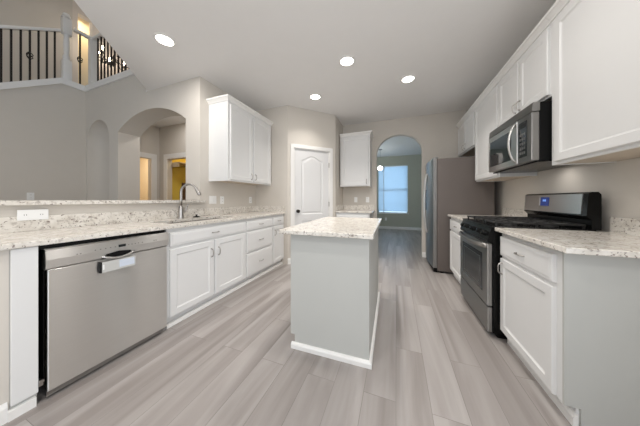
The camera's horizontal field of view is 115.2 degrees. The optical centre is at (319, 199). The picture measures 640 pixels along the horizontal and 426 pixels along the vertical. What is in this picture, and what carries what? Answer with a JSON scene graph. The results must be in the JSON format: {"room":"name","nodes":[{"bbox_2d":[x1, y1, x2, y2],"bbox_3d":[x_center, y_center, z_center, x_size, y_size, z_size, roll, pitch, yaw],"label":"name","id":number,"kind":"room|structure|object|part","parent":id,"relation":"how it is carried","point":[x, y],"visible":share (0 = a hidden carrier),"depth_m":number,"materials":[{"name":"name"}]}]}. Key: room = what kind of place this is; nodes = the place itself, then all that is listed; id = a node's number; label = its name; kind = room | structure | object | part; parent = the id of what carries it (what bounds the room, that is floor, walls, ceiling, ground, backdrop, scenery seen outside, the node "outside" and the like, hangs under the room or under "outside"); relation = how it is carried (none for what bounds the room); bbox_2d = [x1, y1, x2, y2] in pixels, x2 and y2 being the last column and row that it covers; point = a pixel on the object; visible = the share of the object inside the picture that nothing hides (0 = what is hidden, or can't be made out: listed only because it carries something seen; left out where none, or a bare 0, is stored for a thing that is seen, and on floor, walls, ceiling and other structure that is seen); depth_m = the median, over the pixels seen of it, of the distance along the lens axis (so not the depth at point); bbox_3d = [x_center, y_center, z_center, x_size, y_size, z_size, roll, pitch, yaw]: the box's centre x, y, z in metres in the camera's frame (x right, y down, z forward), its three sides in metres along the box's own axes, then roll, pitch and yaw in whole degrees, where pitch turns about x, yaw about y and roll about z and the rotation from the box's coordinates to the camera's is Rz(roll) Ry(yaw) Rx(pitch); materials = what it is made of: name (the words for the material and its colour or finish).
{"room":"kitchen","nodes":[
{"label":"kitchen","id":0,"kind":"room"},
{"bbox_2d":[0,250,8,409],"bbox_3d":[-1.907,0.699,1.098,0.598,0.883,0.119,0,0,21],"label":"wall","id":1,"kind":"structure","parent":0,"point":[4,255],"depth_m":1.04,"materials":[{"name":"beige paint"}]},
{"bbox_2d":[0,402,7,425],"bbox_3d":[-1.624,1.090,0.989,0.014,0.100,0.113,0,0,21],"label":"baseboard","id":2,"kind":"structure","parent":1,"relation":"attached to","point":[4,407],"depth_m":1.03,"materials":[{"name":"white paint"}]},
{"bbox_2d":[8,396,35,421],"bbox_3d":[-1.585,1.113,1.081,0.014,0.055,0.087,0,0,21],"label":"trim","id":3,"kind":"structure","parent":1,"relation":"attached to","point":[29,404],"depth_m":1.08,"materials":[{"name":"white paint"}]},
{"bbox_2d":[0,84,85,199],"bbox_3d":[-5.173,-0.420,1.611,0.120,3.120,4.590,0,0,21],"label":"wall","id":4,"kind":"structure","parent":0,"point":[43,128],"depth_m":3.28,"materials":[{"name":"beige paint"}]},
{"bbox_2d":[0,69,133,91],"bbox_3d":[-4.268,-0.546,1.448,1.970,3.067,4.920,0,0,21],"label":"trim","id":5,"kind":"structure","parent":4,"relation":"attached to","point":[122,75],"depth_m":3.34,"materials":[{"name":"white paint"}]},
{"bbox_2d":[0,12,71,82],"bbox_3d":[-4.809,-1.988,2.585,0.127,2.555,2.208,0,0,21],"label":"stair railing","id":6,"kind":"object","parent":5,"relation":"on","point":[66,22],"visible":0.88,"depth_m":3.30,"materials":[{"name":"metal"}]},
{"bbox_3d":[-4.833,-2.196,2.520,0.072,1.488,2.070,0,0,21],"label":"handrail","id":7,"kind":"part","parent":6,"relation":"part of","materials":[{"name":"white paint"}]},
{"bbox_3d":[-4.444,-2.673,3.559,0.127,1.186,0.127,0,0,21],"label":"newel post","id":8,"kind":"part","parent":6,"relation":"part of","materials":[{"name":"white paint"}]},
{"bbox_2d":[73,28,126,84],"bbox_3d":[-3.538,-2.575,3.463,1.815,0.990,0.295,0,0,21],"label":"balcony railing","id":9,"kind":"object","parent":5,"relation":"on","point":[93,42],"visible":0.42,"depth_m":3.75,"materials":[{"name":"metal"}]},
{"bbox_3d":[-4.354,-3.040,3.742,0.072,0.060,0.245,0,0,21],"label":"handrail","id":10,"kind":"part","parent":9,"relation":"part of","materials":[{"name":"white paint"}]},
{"bbox_3d":[-4.307,-2.545,3.855,0.100,0.930,0.100,0,0,21],"label":"post","id":11,"kind":"part","parent":9,"relation":"part of","materials":[{"name":"white paint"}]},
{"bbox_3d":[-3.483,-3.040,3.546,1.770,0.060,0.072,0,0,21],"label":"handrail","id":12,"kind":"part","parent":9,"relation":"part of","materials":[{"name":"white paint"}]},
{"bbox_2d":[0,0,128,82],"bbox_3d":[-5.918,-1.660,2.803,0.150,5.600,6.300,0,0,21],"label":"wall","id":13,"kind":"structure","parent":0,"point":[32,13],"depth_m":3.93,"materials":[{"name":"beige paint"}]},
{"bbox_2d":[78,17,88,85],"bbox_3d":[-5.878,-3.220,4.977,0.100,2.480,1.200,0,0,21],"label":"wall","id":14,"kind":"structure","parent":0,"point":[83,25],"depth_m":5.00,"materials":[{"name":"beige paint"}]},
{"bbox_2d":[0,76,255,216],"bbox_3d":[-1.813,-0.260,2.387,0.130,2.800,3.200,0,0,21],"label":"wall","id":15,"kind":"structure","parent":0,"point":[235,195],"depth_m":2.76,"materials":[{"name":"beige paint"}]},
{"bbox_2d":[17,209,48,220],"bbox_3d":[-2.061,0.110,1.460,0.009,0.075,0.135,0,0,21],"label":"wall outlet","id":16,"kind":"object","parent":15,"relation":"attached to","point":[38,214],"visible":1,"depth_m":1.46,"materials":[{"name":"white plastic"}]},
{"bbox_2d":[0,200,205,204],"bbox_3d":[-2.128,0.023,1.896,0.485,0.032,2.060,0,0,21],"label":"bar","id":17,"kind":"object","parent":15,"relation":"on","point":[2,202],"visible":1,"depth_m":1.68,"materials":[{"name":"white stone"}]},
{"bbox_2d":[0,206,255,233],"bbox_3d":[-1.698,0.172,2.476,0.021,0.107,2.847,0,0,21],"label":"backsplash","id":18,"kind":"structure","parent":15,"relation":"attached to","point":[7,224],"depth_m":1.80,"materials":[{"name":"white stone"}]},
{"bbox_2d":[209,196,215,203],"bbox_3d":[-1.539,0.005,2.920,0.010,0.115,0.120,0,0,21],"label":"light switch","id":19,"kind":"object","parent":15,"relation":"attached to","point":[212,199],"visible":1,"depth_m":2.91,"materials":[{"name":"white plastic"}]},
{"bbox_2d":[220,196,223,203],"bbox_3d":[-1.482,0.010,3.075,0.009,0.115,0.070,0,0,21],"label":"wall outlet","id":20,"kind":"object","parent":15,"relation":"attached to","point":[221,197],"visible":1,"depth_m":3.07,"materials":[{"name":"white plastic"}]},
{"bbox_2d":[206,94,272,185],"bbox_3d":[-1.203,-0.826,3.259,0.398,1.142,1.090,0,0,21],"label":"upper cabinet","id":21,"kind":"object","parent":15,"relation":"attached to","point":[239,136],"visible":1,"depth_m":2.90,"materials":[{"name":"white paint"}]},
{"bbox_3d":[-1.208,-1.366,3.260,0.388,0.062,1.090,0,0,21],"label":"crown","id":22,"kind":"part","parent":21,"relation":"part of","materials":[{"name":"white paint"}]},
{"bbox_3d":[-1.140,-0.787,2.973,0.020,1.025,0.448,0,0,21],"label":"door","id":23,"kind":"part","parent":21,"relation":"part of","materials":[{"name":"white paint"}]},
{"bbox_3d":[-0.970,-0.787,3.427,0.020,1.025,0.462,0,0,21],"label":"door","id":24,"kind":"part","parent":21,"relation":"part of","materials":[{"name":"white paint"}]},
{"bbox_2d":[86,75,192,199],"bbox_3d":[-3.017,-0.420,3.420,2.850,3.120,0.310,0,0,21],"label":"wall","id":25,"kind":"structure","parent":0,"point":[125,106],"depth_m":3.40,"materials":[{"name":"beige paint"}]},
{"bbox_2d":[87,120,108,199],"bbox_3d":[-3.886,-0.585,3.737,0.700,1.650,0.290,0,0,21],"label":"wall niche","id":26,"kind":"object","parent":25,"relation":"in","point":[98,135],"visible":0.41,"depth_m":3.82,"materials":[{"name":"beige paint"}]},
{"bbox_2d":[140,158,147,199],"bbox_3d":[-4.758,-0.140,4.718,1.780,2.560,1.700,0,0,21],"label":"wall","id":27,"kind":"structure","parent":0,"point":[143,162],"depth_m":5.54,"materials":[{"name":"beige paint"}]},
{"bbox_2d":[140,125,158,199],"bbox_3d":[-3.883,-0.290,4.374,0.100,2.860,0.870,0,0,21],"label":"wall","id":28,"kind":"structure","parent":0,"point":[149,140],"depth_m":4.55,"materials":[{"name":"beige paint"}]},
{"bbox_2d":[140,152,156,199],"bbox_3d":[-3.850,0.060,4.290,0.020,2.160,0.725,0,0,21],"label":"trim","id":29,"kind":"structure","parent":28,"relation":"attached to","point":[153,157],"depth_m":4.56,"materials":[{"name":"white paint"}]},
{"bbox_2d":[159,123,185,199],"bbox_3d":[-2.561,-0.290,4.312,2.620,2.860,0.100,0,0,21],"label":"wall","id":30,"kind":"structure","parent":0,"point":[172,139],"depth_m":4.61,"materials":[{"name":"beige paint"}]},
{"bbox_2d":[164,152,185,199],"bbox_3d":[-3.095,0.060,4.447,0.975,2.160,0.020,0,0,21],"label":"trim","id":31,"kind":"structure","parent":30,"relation":"attached to","point":[183,154],"depth_m":4.57,"materials":[{"name":"white paint"}]},
{"bbox_2d":[172,105,287,263],"bbox_3d":[-1.891,-0.260,4.632,3.210,2.800,1.050,0,0,21],"label":"wall","id":32,"kind":"structure","parent":0,"point":[275,194],"depth_m":3.66,"materials":[{"name":"beige paint"}]},
{"bbox_2d":[172,162,185,166],"bbox_3d":[-3.171,-0.805,5.106,0.280,0.110,0.920,0,0,21],"label":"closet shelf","id":33,"kind":"object","parent":32,"relation":"attached to","point":[174,164],"visible":0.29,"depth_m":4.70,"materials":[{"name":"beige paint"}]},
{"bbox_2d":[165,262,282,328],"bbox_3d":[-1.022,1.124,2.704,0.040,0.032,1.948,0,0,21],"label":"trim","id":34,"kind":"structure","parent":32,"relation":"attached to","point":[173,322],"depth_m":2.27,"materials":[{"name":"white paint"}]},
{"bbox_2d":[256,206,283,211],"bbox_3d":[-0.913,0.172,3.691,0.598,0.107,0.020,0,0,21],"label":"backsplash","id":35,"kind":"structure","parent":32,"relation":"attached to","point":[258,208],"depth_m":3.68,"materials":[{"name":"white stone"}]},
{"bbox_2d":[2,228,571,425],"bbox_3d":[-1.535,1.170,3.885,10.800,0.060,11.800,0,0,21],"label":"floor","id":36,"kind":"structure","parent":0,"point":[232,361],"depth_m":1.34,"materials":[{"name":"grey wood"}]},
{"bbox_2d":[9,246,37,409],"bbox_3d":[-1.594,0.699,1.091,0.050,0.882,0.085,0,0,21],"label":"filler panel","id":37,"kind":"object","parent":36,"relation":"on","point":[23,262],"visible":0.96,"depth_m":1.08,"materials":[{"name":"white paint"}]},
{"bbox_2d":[38,230,168,396],"bbox_3d":[-1.688,0.699,1.528,0.626,0.882,0.669,0,0,21],"label":"dishwasher","id":38,"kind":"object","parent":36,"relation":"on","point":[99,299],"visible":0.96,"depth_m":1.32,"materials":[{"name":"silver metal"}]},
{"bbox_2d":[38,250,43,383],"bbox_3d":[-1.721,0.657,1.552,0.548,0.785,0.640,0,0,21],"label":"tub","id":39,"kind":"object","parent":38,"relation":"in","point":[40,272],"depth_m":1.17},
{"bbox_3d":[-1.434,0.339,1.442,0.058,0.113,0.652,0,0,21],"label":"control panel","id":40,"kind":"part","parent":38,"relation":"part of","materials":[{"name":"silver metal"}]},
{"bbox_3d":[-1.403,0.391,1.422,0.018,0.035,0.181,0,0,21],"label":"handle","id":41,"kind":"part","parent":38,"relation":"part of","materials":[{"name":"silver metal"}]},
{"bbox_2d":[182,183,185,199],"bbox_3d":[-3.173,0.365,5.075,0.298,1.550,0.360,0,0,21],"label":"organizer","id":42,"kind":"object","parent":36,"relation":"on","point":[184,189],"visible":0.02,"depth_m":4.93,"materials":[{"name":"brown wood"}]},
{"bbox_2d":[165,219,244,322],"bbox_3d":[-1.411,0.699,2.320,0.630,0.883,0.985,0,0,21],"label":"base cabinet","id":43,"kind":"object","parent":36,"relation":"on","point":[205,261],"visible":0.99,"depth_m":2.07,"materials":[{"name":"white paint"}]},
{"bbox_2d":[0,206,284,250],"bbox_3d":[-1.411,0.186,2.369,0.634,0.137,2.847,0,0,21],"label":"countertop","id":44,"kind":"structure","parent":43,"relation":"on","point":[14,234],"depth_m":1.69,"materials":[{"name":"white stone"}]},
{"bbox_2d":[177,183,200,218],"bbox_3d":[-1.544,0.016,2.412,0.264,0.419,0.091,0,0,-9],"label":"faucet","id":45,"kind":"object","parent":44,"relation":"on","point":[181,210],"visible":1,"depth_m":2.38,"materials":[{"name":"silver metal"}]},
{"bbox_3d":[-1.550,-0.049,2.396,0.198,0.289,0.027,0,0,-4],"label":"spout","id":46,"kind":"part","parent":45,"relation":"part of","materials":[{"name":"silver metal"}]},
{"bbox_2d":[167,218,218,223],"bbox_3d":[-1.398,0.355,2.349,0.373,0.196,0.898,0,0,21],"label":"sink","id":47,"kind":"object","parent":44,"relation":"in","point":[213,218],"visible":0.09,"depth_m":2.39,"materials":[{"name":"metal"}]},
{"bbox_3d":[-1.240,0.738,1.994,0.020,0.595,0.455,0,0,21],"label":"door","id":48,"kind":"part","parent":43,"relation":"part of","materials":[{"name":"white paint"}]},
{"bbox_3d":[-1.152,0.355,2.223,0.023,0.120,0.945,0,0,21],"label":"drawer","id":49,"kind":"part","parent":43,"relation":"part of","materials":[{"name":"white paint"}]},
{"bbox_3d":[-1.071,0.738,2.446,0.020,0.595,0.470,0,0,21],"label":"door","id":50,"kind":"part","parent":43,"relation":"part of","materials":[{"name":"white paint"}]},
{"bbox_2d":[242,216,271,281],"bbox_3d":[-1.130,0.699,3.071,0.630,0.883,0.620,0,0,21],"label":"base cabinet","id":51,"kind":"object","parent":36,"relation":"on","point":[258,231],"visible":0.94,"depth_m":2.91,"materials":[{"name":"white paint"}]},
{"bbox_3d":[-0.871,0.885,2.974,0.023,0.300,0.590,0,0,21],"label":"drawer","id":52,"kind":"part","parent":51,"relation":"part of","materials":[{"name":"white paint"}]},
{"bbox_3d":[-0.871,0.575,2.974,0.023,0.270,0.590,0,0,21],"label":"drawer","id":53,"kind":"part","parent":51,"relation":"part of","materials":[{"name":"white paint"}]},
{"bbox_3d":[-0.871,0.355,2.974,0.023,0.120,0.590,0,0,21],"label":"drawer","id":54,"kind":"part","parent":51,"relation":"part of","materials":[{"name":"white paint"}]},
{"bbox_2d":[269,214,283,267],"bbox_3d":[-0.959,0.699,3.528,0.630,0.883,0.355,0,0,21],"label":"base cabinet","id":55,"kind":"object","parent":36,"relation":"on","point":[277,220],"visible":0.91,"depth_m":3.40,"materials":[{"name":"white paint"}]},
{"bbox_3d":[-0.701,0.355,3.428,0.023,0.120,0.320,0,0,21],"label":"drawer","id":56,"kind":"part","parent":55,"relation":"part of","materials":[{"name":"white paint"}]},
{"bbox_3d":[-0.702,0.738,3.429,0.020,0.595,0.320,0,0,21],"label":"door","id":57,"kind":"part","parent":55,"relation":"part of","materials":[{"name":"white paint"}]},
{"bbox_2d":[291,230,379,369],"bbox_3d":[0.232,0.699,1.995,0.634,0.883,1.126,0,0,19],"label":"kitchen island","id":58,"kind":"object","parent":36,"relation":"on","point":[335,296],"visible":0.77,"depth_m":1.48,"materials":[{"name":"grey paint"}]},
{"bbox_3d":[0.056,0.271,1.480,0.570,0.028,0.004,0,0,19],"label":"rail","id":59,"kind":"part","parent":58,"relation":"part of","materials":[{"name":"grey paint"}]},
{"bbox_2d":[279,217,381,239],"bbox_3d":[0.213,0.240,1.973,0.690,0.031,1.205,0,0,19],"label":"island countertop","id":60,"kind":"structure","parent":58,"relation":"on","point":[342,227],"depth_m":1.57,"materials":[{"name":"white stone"}]},
{"bbox_3d":[0.246,1.118,1.990,0.603,0.044,1.126,0,0,19],"label":"moulding","id":61,"kind":"part","parent":58,"relation":"part of","materials":[{"name":"white paint"}]},
{"bbox_2d":[336,212,372,217],"bbox_3d":[0.718,0.699,4.163,0.655,0.883,0.630,0,0,21],"label":"base cabinet","id":62,"kind":"object","parent":36,"relation":"on","point":[353,215],"visible":0.07,"depth_m":3.90,"materials":[{"name":"white paint"}]},
{"bbox_3d":[0.621,0.355,3.904,0.615,0.120,0.023,0,0,21],"label":"drawer","id":63,"kind":"part","parent":62,"relation":"part of","materials":[{"name":"white paint"}]},
{"bbox_2d":[335,205,374,212],"bbox_3d":[0.738,0.188,4.165,0.698,0.135,0.619,0,0,21],"label":"countertop","id":64,"kind":"structure","parent":62,"relation":"on","point":[339,208],"depth_m":4.34,"materials":[{"name":"white stone"}]},
{"bbox_2d":[450,217,461,284],"bbox_3d":[2.110,0.699,2.614,0.670,0.883,0.725,0,0,21],"label":"base cabinet","id":65,"kind":"object","parent":36,"relation":"on","point":[455,226],"visible":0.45,"depth_m":2.78,"materials":[{"name":"white paint"}]},
{"bbox_3d":[1.834,0.750,2.717,0.020,0.570,0.685,0,0,21],"label":"door","id":66,"kind":"part","parent":65,"relation":"part of","materials":[{"name":"white paint"}]},
{"bbox_3d":[1.833,0.366,2.717,0.023,0.148,0.685,0,0,21],"label":"drawer","id":67,"kind":"part","parent":65,"relation":"part of","materials":[{"name":"white paint"}]},
{"bbox_2d":[448,208,526,220],"bbox_3d":[2.130,0.188,2.618,0.684,0.135,0.753,0,0,21],"label":"countertop","id":68,"kind":"structure","parent":65,"relation":"on","point":[505,211],"depth_m":2.65,"materials":[{"name":"white stone"}]},
{"bbox_2d":[423,156,494,272],"bbox_3d":[2.245,0.240,3.455,0.857,1.800,0.865,0,0,21],"label":"refrigerator","id":69,"kind":"object","parent":36,"relation":"on","point":[450,185],"visible":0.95,"depth_m":3.10,"materials":[{"name":"silver metal"}]},
{"bbox_3d":[1.909,0.065,3.674,0.075,1.058,0.026,0,0,21],"label":"handle","id":70,"kind":"part","parent":69,"relation":"part of","materials":[{"name":"silver metal"}]},
{"bbox_3d":[2.018,0.210,3.799,0.073,1.710,0.371,0,0,21],"label":"freezer door","id":71,"kind":"part","parent":69,"relation":"part of","materials":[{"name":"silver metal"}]},
{"bbox_2d":[459,192,601,339],"bbox_3d":[1.814,0.542,1.917,0.741,1.195,0.766,0,0,21],"label":"gas range","id":72,"kind":"object","parent":36,"relation":"on","point":[480,256],"visible":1,"depth_m":1.71,"materials":[{"name":"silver metal"}]},
{"bbox_3d":[1.494,0.391,2.037,0.058,0.052,0.730,0,0,21],"label":"oven handle","id":73,"kind":"part","parent":72,"relation":"part of","materials":[{"name":"silver metal"}]},
{"bbox_3d":[1.530,0.622,2.023,0.036,0.513,0.754,0,0,21],"label":"oven door","id":74,"kind":"part","parent":72,"relation":"part of","materials":[{"name":"silver metal"}]},
{"bbox_3d":[1.531,0.989,2.022,0.034,0.202,0.754,0,0,21],"label":"storage drawer","id":75,"kind":"part","parent":72,"relation":"part of","materials":[{"name":"silver metal"}]},
{"bbox_3d":[1.540,0.292,2.019,0.056,0.125,0.758,0,0,21],"label":"control panel","id":76,"kind":"part","parent":72,"relation":"part of","materials":[{"name":"black metal"}]},
{"bbox_2d":[491,228,506,339],"bbox_3d":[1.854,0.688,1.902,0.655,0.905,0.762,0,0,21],"label":"panel","id":77,"kind":"object","parent":72,"relation":"in","point":[495,236],"depth_m":1.65,"materials":[{"name":"black metal"}]},
{"bbox_2d":[463,216,595,230],"bbox_3d":[1.823,0.209,1.913,0.612,0.051,0.766,0,0,21],"label":"cooktop","id":78,"kind":"object","parent":72,"relation":"in","point":[486,222],"depth_m":1.70,"materials":[{"name":"metal"}]},
{"bbox_2d":[497,233,639,425],"bbox_3d":[1.610,0.699,1.228,0.660,0.883,0.640,0,0,21],"label":"base cabinet","id":79,"kind":"object","parent":36,"relation":"on","point":[574,319],"visible":1,"depth_m":1.01,"materials":[{"name":"white paint"}]},
{"bbox_3d":[1.343,0.366,1.347,0.023,0.148,0.575,0,0,21],"label":"drawer","id":80,"kind":"part","parent":79,"relation":"part of","materials":[{"name":"white paint"}]},
{"bbox_3d":[1.345,0.750,1.347,0.020,0.570,0.575,0,0,21],"label":"door","id":81,"kind":"part","parent":79,"relation":"part of","materials":[{"name":"white paint"}]},
{"bbox_2d":[507,338,577,425],"bbox_3d":[1.387,1.107,1.312,0.018,0.065,0.640,0,0,21],"label":"trim","id":82,"kind":"structure","parent":79,"relation":"attached to","point":[570,415],"depth_m":1.13,"materials":[{"name":"white paint"}]},
{"bbox_2d":[495,217,639,258],"bbox_3d":[1.600,0.188,1.183,0.671,0.135,0.738,0,0,21],"label":"countertop","id":83,"kind":"structure","parent":79,"relation":"on","point":[623,238],"depth_m":1.17,"materials":[{"name":"white stone"}]},
{"bbox_3d":[1.523,0.699,0.926,0.610,0.883,0.012,0,0,21],"label":"panel","id":84,"kind":"part","parent":79,"relation":"part of","materials":[{"name":"grey paint"}]},
{"bbox_2d":[288,106,334,257],"bbox_3d":[-0.159,-0.260,3.829,0.962,2.800,0.100,0,0,-25],"label":"wall","id":85,"kind":"structure","parent":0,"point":[307,127],"depth_m":3.76,"materials":[{"name":"beige paint"}]},
{"bbox_2d":[295,149,327,224],"bbox_3d":[-0.132,0.111,3.777,0.694,2.035,0.105,0,0,-25],"label":"door","id":86,"kind":"structure","parent":85,"relation":"in","point":[311,167],"depth_m":3.78,"materials":[{"name":"white paint"}]},
{"bbox_2d":[291,144,332,225],"bbox_3d":[-0.159,0.075,3.818,0.847,2.130,0.118,0,0,-25],"label":"door frame","id":87,"kind":"structure","parent":85,"relation":"attached to","point":[293,146],"depth_m":3.71,"materials":[{"name":"white paint"}]},
{"bbox_2d":[74,0,555,156],"bbox_3d":[-0.160,-1.830,3.167,7.720,0.340,11.020,0,0,21],"label":"ceiling","id":88,"kind":"structure","parent":0,"point":[264,54],"depth_m":2.23,"materials":[{"name":"paint"}]},
{"bbox_2d":[153,32,175,46],"bbox_3d":[-1.613,-1.653,2.109,0.194,0.011,0.194,0,0,21],"label":"recessed light","id":89,"kind":"object","parent":88,"relation":"in","point":[161,38],"visible":1,"depth_m":2.10,"materials":[{"name":"white paint"}]},
{"bbox_2d":[309,94,320,99],"bbox_3d":[-0.077,-1.653,3.275,0.194,0.011,0.194,0,0,21],"label":"recessed light","id":90,"kind":"object","parent":88,"relation":"in","point":[312,96],"visible":1,"depth_m":3.26,"materials":[{"name":"white paint"}]},
{"bbox_2d":[339,55,354,66],"bbox_3d":[0.323,-1.653,2.431,0.194,0.011,0.194,0,0,21],"label":"recessed light","id":91,"kind":"object","parent":88,"relation":"in","point":[347,60],"visible":1,"depth_m":2.42,"materials":[{"name":"white paint"}]},
{"bbox_2d":[400,75,415,82],"bbox_3d":[1.211,-1.653,2.793,0.194,0.011,0.194,0,0,21],"label":"recessed light","id":92,"kind":"object","parent":88,"relation":"in","point":[408,78],"visible":1,"depth_m":2.77,"materials":[{"name":"white paint"}]},
{"bbox_2d":[335,116,342,216],"bbox_3d":[0.368,-0.260,4.320,0.100,2.800,0.630,0,0,21],"label":"wall","id":93,"kind":"structure","parent":0,"point":[338,126],"depth_m":4.15,"materials":[{"name":"beige paint"}]},
{"bbox_2d":[336,205,343,210],"bbox_3d":[0.421,0.172,4.284,0.020,0.105,0.578,0,0,21],"label":"backsplash","id":94,"kind":"structure","parent":93,"relation":"attached to","point":[338,207],"depth_m":4.21,"materials":[{"name":"white stone"}]},
{"bbox_2d":[377,154,420,227],"bbox_3d":[3.119,-0.260,7.759,4.800,2.800,0.120,0,0,21],"label":"wall","id":95,"kind":"structure","parent":0,"point":[413,219],"depth_m":7.61,"materials":[{"name":"paint"}]},
{"bbox_2d":[378,165,408,213],"bbox_3d":[2.807,-0.375,7.841,1.140,1.850,0.125,0,0,21],"label":"window","id":96,"kind":"structure","parent":95,"relation":"in","point":[392,180],"depth_m":7.83,"materials":[{"name":"glass"}]},
{"bbox_3d":[2.800,0.535,7.822,1.140,0.030,0.085,0,0,21],"label":"sill","id":97,"kind":"part","parent":96,"relation":"part of","materials":[{"name":"white paint"}]},
{"bbox_2d":[379,226,420,230],"bbox_3d":[3.048,1.090,7.714,4.700,0.100,0.014,0,0,21],"label":"baseboard","id":98,"kind":"structure","parent":95,"relation":"attached to","point":[380,227],"depth_m":7.70,"materials":[{"name":"white paint"}]},
{"bbox_2d":[343,110,471,255],"bbox_3d":[1.738,-0.260,4.186,2.720,2.800,0.120,0,0,21],"label":"wall","id":99,"kind":"structure","parent":0,"point":[436,135],"depth_m":4.07,"materials":[{"name":"beige paint"}]},
{"bbox_2d":[340,130,373,187],"bbox_3d":[0.779,-0.814,4.276,0.650,1.097,0.380,0,0,21],"label":"upper cabinet","id":100,"kind":"object","parent":99,"relation":"attached to","point":[355,147],"visible":1,"depth_m":4.13,"materials":[{"name":"white paint"}]},
{"bbox_3d":[0.708,-0.775,4.143,0.550,0.990,0.020,0,0,21],"label":"door","id":101,"kind":"part","parent":100,"relation":"part of","materials":[{"name":"white paint"}]},
{"bbox_3d":[0.781,-1.331,4.281,0.650,0.062,0.370,0,0,21],"label":"crown","id":102,"kind":"part","parent":100,"relation":"part of","materials":[{"name":"white paint"}]},
{"bbox_2d":[344,205,373,209],"bbox_3d":[0.834,0.172,4.449,0.678,0.105,0.020,0,0,21],"label":"backsplash","id":103,"kind":"structure","parent":99,"relation":"attached to","point":[346,207],"depth_m":4.43,"materials":[{"name":"white stone"}]},
{"bbox_2d":[495,157,639,231],"bbox_3d":[1.735,-0.260,0.413,0.120,2.800,7.190,0,0,21],"label":"wall","id":104,"kind":"structure","parent":0,"point":[618,183],"depth_m":1.56,"materials":[{"name":"beige paint"}]},
{"bbox_2d":[456,105,475,156],"bbox_3d":[2.563,-1.093,3.334,0.373,0.607,0.888,0,0,21],"label":"upper cabinet","id":105,"kind":"object","parent":104,"relation":"attached to","point":[466,125],"visible":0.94,"depth_m":3.33,"materials":[{"name":"white paint"}]},
{"bbox_3d":[2.504,-1.055,3.593,0.020,0.490,0.385,0,0,21],"label":"door","id":106,"kind":"part","parent":105,"relation":"part of","materials":[{"name":"white paint"}]},
{"bbox_3d":[2.417,-1.366,3.389,0.040,0.062,0.888,0,0,21],"label":"crown","id":107,"kind":"part","parent":105,"relation":"part of","materials":[{"name":"white paint"}]},
{"bbox_3d":[2.356,-1.055,3.197,0.020,0.490,0.420,0,0,21],"label":"door","id":108,"kind":"part","parent":105,"relation":"part of","materials":[{"name":"white paint"}]},
{"bbox_2d":[473,77,536,181],"bbox_3d":[2.280,-0.826,2.578,0.373,1.142,0.723,0,0,21],"label":"upper cabinet","id":109,"kind":"object","parent":104,"relation":"attached to","point":[486,104],"visible":0.34,"depth_m":2.60,"materials":[{"name":"white paint"}]},
{"bbox_3d":[2.134,-1.366,2.633,0.040,0.062,0.723,0,0,21],"label":"crown","id":110,"kind":"part","parent":109,"relation":"part of","materials":[{"name":"white paint"}]},
{"bbox_3d":[2.143,-0.787,2.631,0.020,1.025,0.680,0,0,21],"label":"door","id":111,"kind":"part","parent":109,"relation":"part of","materials":[{"name":"white paint"}]},
{"bbox_2d":[502,208,526,216],"bbox_3d":[2.441,0.172,2.502,0.021,0.105,0.753,0,0,21],"label":"backsplash","id":112,"kind":"structure","parent":104,"relation":"attached to","point":[505,211],"depth_m":2.58,"materials":[{"name":"white stone"}]},
{"bbox_2d":[495,15,551,126],"bbox_3d":[2.010,-1.089,1.857,0.373,0.617,0.813,0,0,21],"label":"upper cabinet","id":113,"kind":"object","parent":104,"relation":"attached to","point":[525,79],"visible":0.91,"depth_m":1.77,"materials":[{"name":"white paint"}]},
{"bbox_3d":[1.943,-1.048,2.095,0.020,0.505,0.383,0,0,21],"label":"door","id":114,"kind":"part","parent":113,"relation":"part of","materials":[{"name":"white paint"}]},
{"bbox_3d":[1.863,-1.366,1.911,0.040,0.062,0.813,0,0,21],"label":"crown","id":115,"kind":"part","parent":113,"relation":"part of","materials":[{"name":"white paint"}]},
{"bbox_2d":[489,100,574,173],"bbox_3d":[1.949,-0.521,1.874,0.477,0.462,0.775,0,0,21],"label":"microwave","id":116,"kind":"object","parent":113,"relation":"attached to","point":[523,143],"visible":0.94,"depth_m":1.71,"materials":[{"name":"silver metal"}]},
{"bbox_3d":[1.834,-0.491,2.024,0.050,0.374,0.575,0,0,21],"label":"door","id":117,"kind":"part","parent":116,"relation":"part of","materials":[{"name":"black glass"}]},
{"bbox_3d":[1.700,-0.492,1.799,0.061,0.344,0.028,0,0,21],"label":"handle","id":118,"kind":"part","parent":116,"relation":"part of","materials":[{"name":"silver metal"}]},
{"bbox_3d":[1.699,-0.491,1.659,0.048,0.374,0.197,0,0,21],"label":"control panel","id":119,"kind":"part","parent":116,"relation":"part of","materials":[{"name":"silver metal"}]},
{"bbox_3d":[1.802,-1.048,1.720,0.020,0.505,0.385,0,0,21],"label":"door","id":120,"kind":"part","parent":113,"relation":"part of","materials":[{"name":"white paint"}]},
{"bbox_2d":[545,0,639,164],"bbox_3d":[1.738,-0.826,1.116,0.363,1.142,0.760,0,0,21],"label":"upper cabinet","id":121,"kind":"object","parent":104,"relation":"attached to","point":[596,43],"visible":1,"depth_m":1.19,"materials":[{"name":"white paint"}]},
{"bbox_3d":[1.738,-1.366,1.116,0.363,0.062,0.760,0,0,21],"label":"crown","id":122,"kind":"part","parent":121,"relation":"part of","materials":[{"name":"white paint"}]},
{"bbox_2d":[610,217,639,235],"bbox_3d":[1.904,0.172,1.069,0.021,0.105,0.738,0,0,21],"label":"backsplash","id":123,"kind":"structure","parent":104,"relation":"attached to","point":[631,226],"depth_m":1.32,"materials":[{"name":"white stone"}]},
{"bbox_3d":[-2.541,-4.510,1.485,9.000,0.100,6.600,0,0,21],"label":"ceiling","id":124,"kind":"structure","parent":0,"visible":0},
{"bbox_2d":[99,46,127,70],"bbox_3d":[-4.679,-3.730,4.614,0.584,1.460,0.554,0,0,21],"label":"chandelier","id":125,"kind":"object","parent":124,"relation":"hanging from","point":[102,46],"visible":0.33,"depth_m":4.59,"materials":[{"name":"metal"}]}
]}

